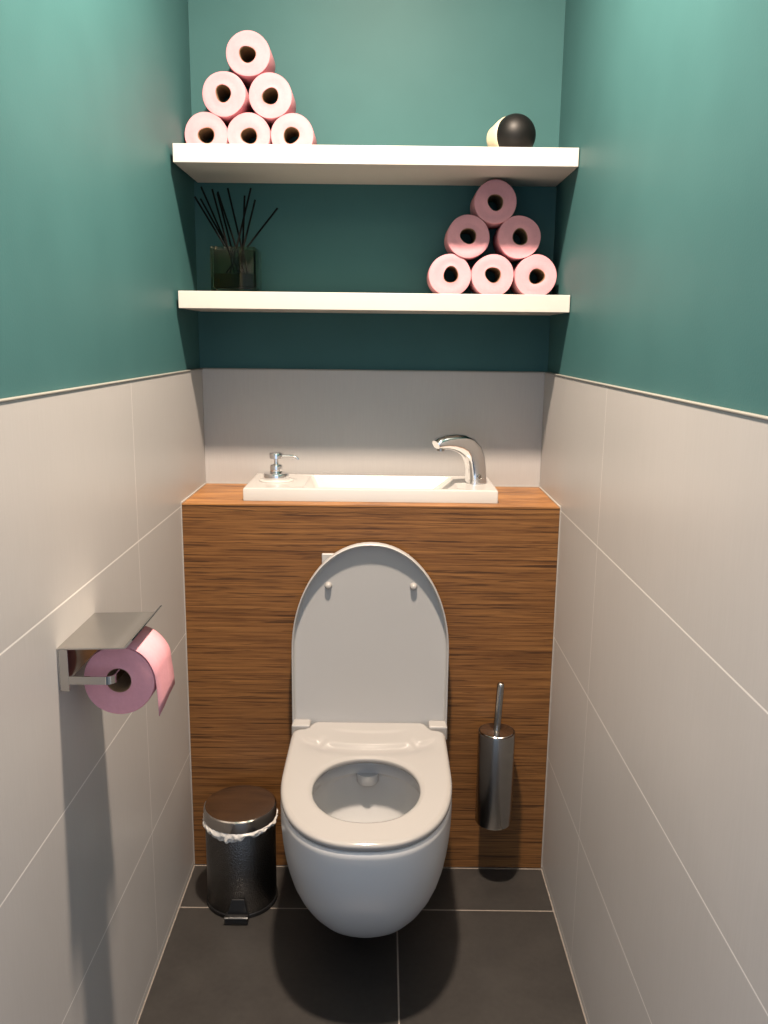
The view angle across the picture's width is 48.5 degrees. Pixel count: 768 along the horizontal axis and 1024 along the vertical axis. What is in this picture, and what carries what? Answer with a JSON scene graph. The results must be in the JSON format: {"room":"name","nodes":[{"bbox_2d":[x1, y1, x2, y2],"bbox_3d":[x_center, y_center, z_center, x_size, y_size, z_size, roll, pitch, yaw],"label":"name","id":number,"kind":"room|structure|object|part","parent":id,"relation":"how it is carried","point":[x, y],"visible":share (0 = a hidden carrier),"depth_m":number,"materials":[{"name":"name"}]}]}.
{"room":"bathroom","nodes":[
{"label":"bathroom","id":0,"kind":"room"},
{"bbox_2d":[0,0,205,1023],"bbox_3d":[-0.517,-0.256,1.398,0.120,2.500,1.740,1,11,0],"label":"wall","id":1,"kind":"structure","parent":0,"point":[98,240],"depth_m":1.34,"materials":[{"name":"white tile"}]},
{"bbox_2d":[0,368,202,401],"bbox_3d":[-0.461,-0.199,1.348,0.010,0.003,1.620,1,11,0],"label":"trim","id":2,"kind":"structure","parent":1,"relation":"attached to","point":[157,375],"depth_m":1.30,"materials":[{"name":"metal"}]},
{"bbox_2d":[56,605,161,690],"bbox_3d":[-0.408,0.202,1.287,0.108,0.078,0.162,1,11,0],"label":"toilet paper holder","id":3,"kind":"object","parent":1,"relation":"attached to","point":[107,630],"visible":0.98,"depth_m":1.25,"materials":[{"name":"metal"}]},
{"bbox_3d":[-0.461,0.208,1.288,0.002,0.060,0.162,1,11,0],"label":"wall plate","id":4,"kind":"part","parent":3,"relation":"part of","materials":[{"name":"metal"}]},
{"bbox_3d":[-0.415,0.229,1.269,0.064,0.012,0.115,1,11,0],"label":"arm","id":5,"kind":"part","parent":3,"relation":"part of","materials":[{"name":"metal"}]},
{"bbox_3d":[-0.408,0.172,1.281,0.108,0.016,0.162,1,11,0],"label":"shelf plate","id":6,"kind":"part","parent":3,"relation":"part of","materials":[{"name":"metal"}]},
{"bbox_2d":[84,626,174,715],"bbox_3d":[-0.384,0.238,1.290,0.110,0.109,0.097,1,11,0],"label":"toilet roll","id":7,"kind":"object","parent":3,"relation":"hanging from","point":[147,665],"visible":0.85,"depth_m":1.25,"materials":[{"name":"pink paper"}]},
{"bbox_2d":[137,864,586,1023],"bbox_3d":[-0.043,1.262,0.480,4.061,0.100,4.140,1,11,0],"label":"floor","id":8,"kind":"structure","parent":0,"point":[487,946],"depth_m":1.79,"materials":[{"name":"tile"}]},
{"bbox_2d":[203,785,277,924],"bbox_3d":[-0.330,0.783,1.968,0.165,0.242,0.194,1,11,0],"label":"pedal bin","id":9,"kind":"object","parent":8,"relation":"on","point":[241,876],"visible":0.98,"depth_m":1.91,"materials":[{"name":"silver metal"}]},
{"bbox_3d":[-0.329,0.677,1.952,0.165,0.029,0.165,1,11,0],"label":"lid","id":10,"kind":"part","parent":9,"relation":"part of","materials":[{"name":"silver metal"}]},
{"bbox_2d":[203,809,277,843],"bbox_3d":[-0.330,0.703,1.956,0.172,0.023,0.173,1,11,0],"label":"liner","id":11,"kind":"object","parent":9,"relation":"in","point":[226,838],"visible":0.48,"depth_m":1.88,"materials":[{"name":"white plastic"}]},
{"bbox_2d":[182,484,559,867],"bbox_3d":[-0.035,0.404,2.156,0.857,0.910,0.271,1,11,0],"label":"base cabinet","id":12,"kind":"object","parent":8,"relation":"on","point":[249,566],"visible":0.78,"depth_m":1.99,"materials":[{"name":"brown wood"}]},
{"bbox_2d":[322,553,408,562],"bbox_3d":[-0.043,0.167,1.966,0.200,0.146,0.009,1,11,0],"label":"flush plate","id":13,"kind":"object","parent":12,"relation":"attached to","point":[325,556],"visible":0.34,"depth_m":1.95,"materials":[{"name":"white plastic"}]},
{"bbox_2d":[280,542,451,937],"bbox_3d":[-0.033,0.501,1.770,0.361,0.789,0.523,1,11,0],"label":"toilet","id":14,"kind":"object","parent":12,"relation":"attached to","point":[366,790],"visible":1,"depth_m":1.90,"materials":[{"name":"white ceramic"}]},
{"bbox_3d":[-0.035,0.551,1.764,0.352,0.020,0.494,1,11,0],"label":"seat","id":15,"kind":"part","parent":14,"relation":"part of","materials":[{"name":"white plastic"}]},
{"bbox_3d":[-0.037,0.723,1.815,0.351,0.335,0.523,1,11,0],"label":"bowl","id":16,"kind":"part","parent":14,"relation":"part of","materials":[{"name":"white ceramic"}]},
{"bbox_3d":[-0.031,0.296,1.963,0.361,0.465,0.035,1,11,0],"label":"lid","id":17,"kind":"part","parent":14,"relation":"part of","materials":[{"name":"white plastic"}]},
{"bbox_2d":[243,473,497,502],"bbox_3d":[-0.031,-0.025,2.086,0.589,0.108,0.228,1,11,0],"label":"washbasin","id":18,"kind":"object","parent":12,"relation":"in","point":[299,487],"visible":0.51,"depth_m":1.97,"materials":[{"name":"white ceramic"}]},
{"bbox_2d":[263,452,298,480],"bbox_3d":[-0.255,-0.111,2.067,0.080,0.064,0.062,10,15,38],"label":"soap dispenser","id":19,"kind":"object","parent":18,"relation":"on","point":[276,473],"visible":1,"depth_m":2.06,"materials":[{"name":"silver metal"}]},
{"bbox_2d":[432,433,486,484],"bbox_3d":[0.182,-0.127,2.038,0.145,0.124,0.051,-5,13,-27],"label":"faucet","id":20,"kind":"object","parent":18,"relation":"attached to","point":[470,450],"visible":1,"depth_m":2.03,"materials":[{"name":"silver metal"}]},
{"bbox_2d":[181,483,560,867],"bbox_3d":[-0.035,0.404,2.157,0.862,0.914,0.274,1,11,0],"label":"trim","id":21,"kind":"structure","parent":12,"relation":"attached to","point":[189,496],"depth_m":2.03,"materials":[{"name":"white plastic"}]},
{"bbox_3d":[-0.029,-0.040,2.066,0.857,0.004,0.271,1,11,0],"label":"panel","id":22,"kind":"part","parent":12,"relation":"part of","materials":[{"name":"brown wood"}]},
{"bbox_2d":[475,723,514,829],"bbox_3d":[0.261,0.622,2.013,0.086,0.231,0.096,1,11,0],"label":"toilet brush holder","id":23,"kind":"object","parent":12,"relation":"attached to","point":[495,757],"visible":0.92,"depth_m":1.98,"materials":[{"name":"metal"}]},
{"bbox_2d":[480,682,513,738],"bbox_3d":[0.263,0.453,1.974,0.078,0.124,0.078,1,11,0],"label":"toilet brush","id":24,"kind":"object","parent":23,"relation":"in","point":[496,730],"visible":1,"depth_m":1.97,"materials":[{"name":"metal"}]},
{"bbox_3d":[0.266,0.450,1.974,0.017,0.118,0.017,3,11,-1],"label":"handle","id":25,"kind":"part","parent":24,"relation":"part of","materials":[{"name":"metal"}]},
{"bbox_2d":[188,0,565,485],"bbox_3d":[-0.025,-0.411,2.192,0.877,2.500,0.120,1,11,0],"label":"wall","id":26,"kind":"structure","parent":0,"point":[360,72],"depth_m":2.09,"materials":[{"name":"teal paint"}]},
{"bbox_2d":[178,291,569,314],"bbox_3d":[-0.022,-0.489,2.005,0.869,0.038,0.231,1,11,0],"label":"wall shelf","id":27,"kind":"object","parent":26,"relation":"attached to","point":[206,301],"visible":1,"depth_m":1.89,"materials":[{"name":"white wood"}]},
{"bbox_2d":[210,246,261,291],"bbox_3d":[-0.343,-0.560,1.984,0.103,0.102,0.103,1,11,0],"label":"reed diffuser","id":28,"kind":"object","parent":27,"relation":"on","point":[232,268],"visible":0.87,"depth_m":1.93,"materials":[{"name":"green glass"}]},
{"bbox_2d":[194,196,225,245],"bbox_3d":[-0.381,-0.636,1.960,0.109,0.171,0.004,2,11,5],"label":"reed","id":29,"kind":"object","parent":28,"relation":"in","point":[196,199],"visible":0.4,"depth_m":1.95,"materials":[{"name":"black wood"}]},
{"bbox_2d":[200,186,223,237],"bbox_3d":[-0.377,-0.647,1.969,0.092,0.190,0.004,-6,13,-30],"label":"reed","id":30,"kind":"object","parent":28,"relation":"on","point":[201,186],"visible":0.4,"depth_m":1.95,"materials":[{"name":"black wood"}]},
{"bbox_2d":[200,199,225,244],"bbox_3d":[-0.375,-0.637,1.972,0.104,0.170,0.004,3,12,13],"label":"reed","id":31,"kind":"object","parent":28,"relation":"in","point":[206,209],"visible":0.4,"depth_m":1.97,"materials":[{"name":"black wood"}]},
{"bbox_2d":[211,189,227,245],"bbox_3d":[-0.368,-0.643,1.955,0.060,0.187,0.004,6,13,23],"label":"reed","id":32,"kind":"object","parent":28,"relation":"on","point":[211,189],"visible":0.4,"depth_m":1.95,"materials":[{"name":"black wood"}]},
{"bbox_2d":[217,194,231,246],"bbox_3d":[-0.363,-0.646,1.984,0.050,0.182,0.004,2,12,7],"label":"reed","id":33,"kind":"object","parent":28,"relation":"on","point":[217,194],"visible":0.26,"depth_m":1.98,"materials":[{"name":"black wood"}]},
{"bbox_2d":[217,191,235,246],"bbox_3d":[-0.350,-0.640,1.959,0.062,0.180,0.004,-4,12,-20],"label":"reed","id":34,"kind":"object","parent":28,"relation":"in","point":[218,191],"visible":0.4,"depth_m":1.95,"materials":[{"name":"black wood"}]},
{"bbox_2d":[227,188,241,246],"bbox_3d":[-0.337,-0.647,1.968,0.047,0.189,0.004,-4,12,-23],"label":"reed","id":35,"kind":"object","parent":28,"relation":"on","point":[227,188],"visible":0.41,"depth_m":1.96,"materials":[{"name":"black wood"}]},
{"bbox_2d":[236,188,251,246],"bbox_3d":[-0.328,-0.644,1.954,0.055,0.189,0.004,-1,12,-6],"label":"reed","id":36,"kind":"object","parent":28,"relation":"in","point":[245,210],"visible":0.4,"depth_m":1.95,"materials":[{"name":"black wood"}]},
{"bbox_2d":[242,195,245,246],"bbox_3d":[-0.328,-0.645,1.986,0.004,0.178,0.020,8,13,32],"label":"reed","id":37,"kind":"object","parent":28,"relation":"on","point":[244,195],"visible":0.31,"depth_m":1.98,"materials":[{"name":"black wood"}]},
{"bbox_2d":[243,199,255,246],"bbox_3d":[-0.318,-0.634,1.964,0.054,0.167,0.004,-7,14,-34],"label":"reed","id":38,"kind":"object","parent":28,"relation":"on","point":[254,199],"visible":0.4,"depth_m":1.96,"materials":[{"name":"black wood"}]},
{"bbox_2d":[246,208,277,246],"bbox_3d":[-0.306,-0.626,1.971,0.127,0.149,0.004,2,11,4],"label":"reed","id":39,"kind":"object","parent":28,"relation":"on","point":[276,209],"visible":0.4,"depth_m":1.96,"materials":[{"name":"black wood"}]},
{"bbox_2d":[427,254,470,293],"bbox_3d":[0.155,-0.565,2.045,0.100,0.096,0.101,1,11,0],"label":"toilet roll","id":40,"kind":"object","parent":27,"relation":"on","point":[436,282],"visible":0.93,"depth_m":2.00,"materials":[{"name":"pink paper"}]},
{"bbox_2d":[444,215,489,261],"bbox_3d":[0.196,-0.648,2.024,0.099,0.097,0.101,1,11,0],"label":"toilet roll","id":41,"kind":"object","parent":40,"relation":"on","point":[472,225],"visible":0.96,"depth_m":1.98,"materials":[{"name":"pink paper"}]},
{"bbox_2d":[470,179,516,228],"bbox_3d":[0.256,-0.724,2.009,0.098,0.098,0.101,1,11,0],"label":"toilet roll","id":42,"kind":"object","parent":41,"relation":"on","point":[497,191],"visible":0.95,"depth_m":1.96,"materials":[{"name":"pink paper"}]},
{"bbox_2d":[469,254,513,293],"bbox_3d":[0.254,-0.563,2.045,0.100,0.097,0.101,1,11,0],"label":"toilet roll","id":43,"kind":"object","parent":27,"relation":"on","point":[499,265],"visible":0.89,"depth_m":2.00,"materials":[{"name":"pink paper"}]},
{"bbox_2d":[493,215,540,261],"bbox_3d":[0.315,-0.647,2.026,0.100,0.097,0.100,1,11,0],"label":"toilet roll","id":44,"kind":"object","parent":43,"relation":"on","point":[528,231],"visible":0.98,"depth_m":1.98,"materials":[{"name":"pink paper"}]},
{"bbox_2d":[510,254,556,294],"bbox_3d":[0.356,-0.562,2.044,0.099,0.098,0.101,1,11,0],"label":"toilet roll","id":45,"kind":"object","parent":27,"relation":"on","point":[541,266],"visible":0.93,"depth_m":2.00,"materials":[{"name":"pink paper"}]},
{"bbox_2d":[203,368,544,372],"bbox_3d":[-0.026,-0.356,2.145,0.877,0.003,0.010,1,11,0],"label":"trim","id":46,"kind":"structure","parent":26,"relation":"attached to","point":[203,368],"depth_m":2.14,"materials":[{"name":"metal"}]},
{"bbox_2d":[172,143,578,186],"bbox_3d":[-0.017,-0.786,1.939,0.867,0.038,0.243,1,11,0],"label":"wall shelf","id":47,"kind":"object","parent":26,"relation":"attached to","point":[205,163],"visible":1,"depth_m":1.82,"materials":[{"name":"white wood"}]},
{"bbox_2d":[185,112,228,143],"bbox_3d":[-0.406,-0.870,1.990,0.099,0.098,0.096,1,11,0],"label":"toilet roll","id":48,"kind":"object","parent":47,"relation":"on","point":[202,126],"visible":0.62,"depth_m":1.94,"materials":[{"name":"pink paper"}]},
{"bbox_2d":[202,71,251,125],"bbox_3d":[-0.361,-0.954,1.972,0.100,0.097,0.096,1,11,0],"label":"toilet roll","id":49,"kind":"object","parent":48,"relation":"on","point":[218,86],"visible":0.91,"depth_m":1.93,"materials":[{"name":"pink paper"}]},
{"bbox_2d":[226,30,274,86],"bbox_3d":[-0.305,-1.037,1.957,0.100,0.096,0.096,1,11,0],"label":"toilet roll","id":50,"kind":"object","parent":49,"relation":"on","point":[244,46],"visible":0.91,"depth_m":1.92,"materials":[{"name":"pink paper"}]},
{"bbox_2d":[227,112,271,143],"bbox_3d":[-0.309,-0.868,1.989,0.099,0.098,0.095,1,11,0],"label":"toilet roll","id":51,"kind":"object","parent":47,"relation":"on","point":[244,127],"visible":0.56,"depth_m":1.94,"materials":[{"name":"pink paper"}]},
{"bbox_2d":[249,72,295,127],"bbox_3d":[-0.257,-0.951,1.972,0.099,0.098,0.096,1,11,0],"label":"toilet roll","id":52,"kind":"object","parent":51,"relation":"on","point":[267,87],"visible":0.93,"depth_m":1.93,"materials":[{"name":"pink paper"}]},
{"bbox_2d":[271,113,316,144],"bbox_3d":[-0.209,-0.868,1.991,0.098,0.098,0.096,1,11,0],"label":"toilet roll","id":53,"kind":"object","parent":47,"relation":"on","point":[287,126],"visible":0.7,"depth_m":1.95,"materials":[{"name":"pink paper"}]},
{"bbox_2d":[487,113,535,146],"bbox_3d":[0.288,-0.845,1.919,0.092,0.092,0.110,-8,14,-37],"label":"air freshener","id":54,"kind":"object","parent":47,"relation":"on","point":[516,129],"visible":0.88,"depth_m":1.88,"materials":[{"name":"black plastic"}]},
{"bbox_2d":[540,0,767,1023],"bbox_3d":[0.464,-0.244,1.398,0.120,2.500,1.740,1,11,0],"label":"wall","id":55,"kind":"structure","parent":0,"point":[655,854],"depth_m":1.24,"materials":[{"name":"teal paint"}]},
{"bbox_2d":[545,372,767,419],"bbox_3d":[0.407,-0.190,1.348,0.010,0.003,1.620,1,11,0],"label":"trim","id":56,"kind":"structure","parent":55,"relation":"attached to","point":[763,417],"depth_m":1.17,"materials":[{"name":"metal"}]}
]}

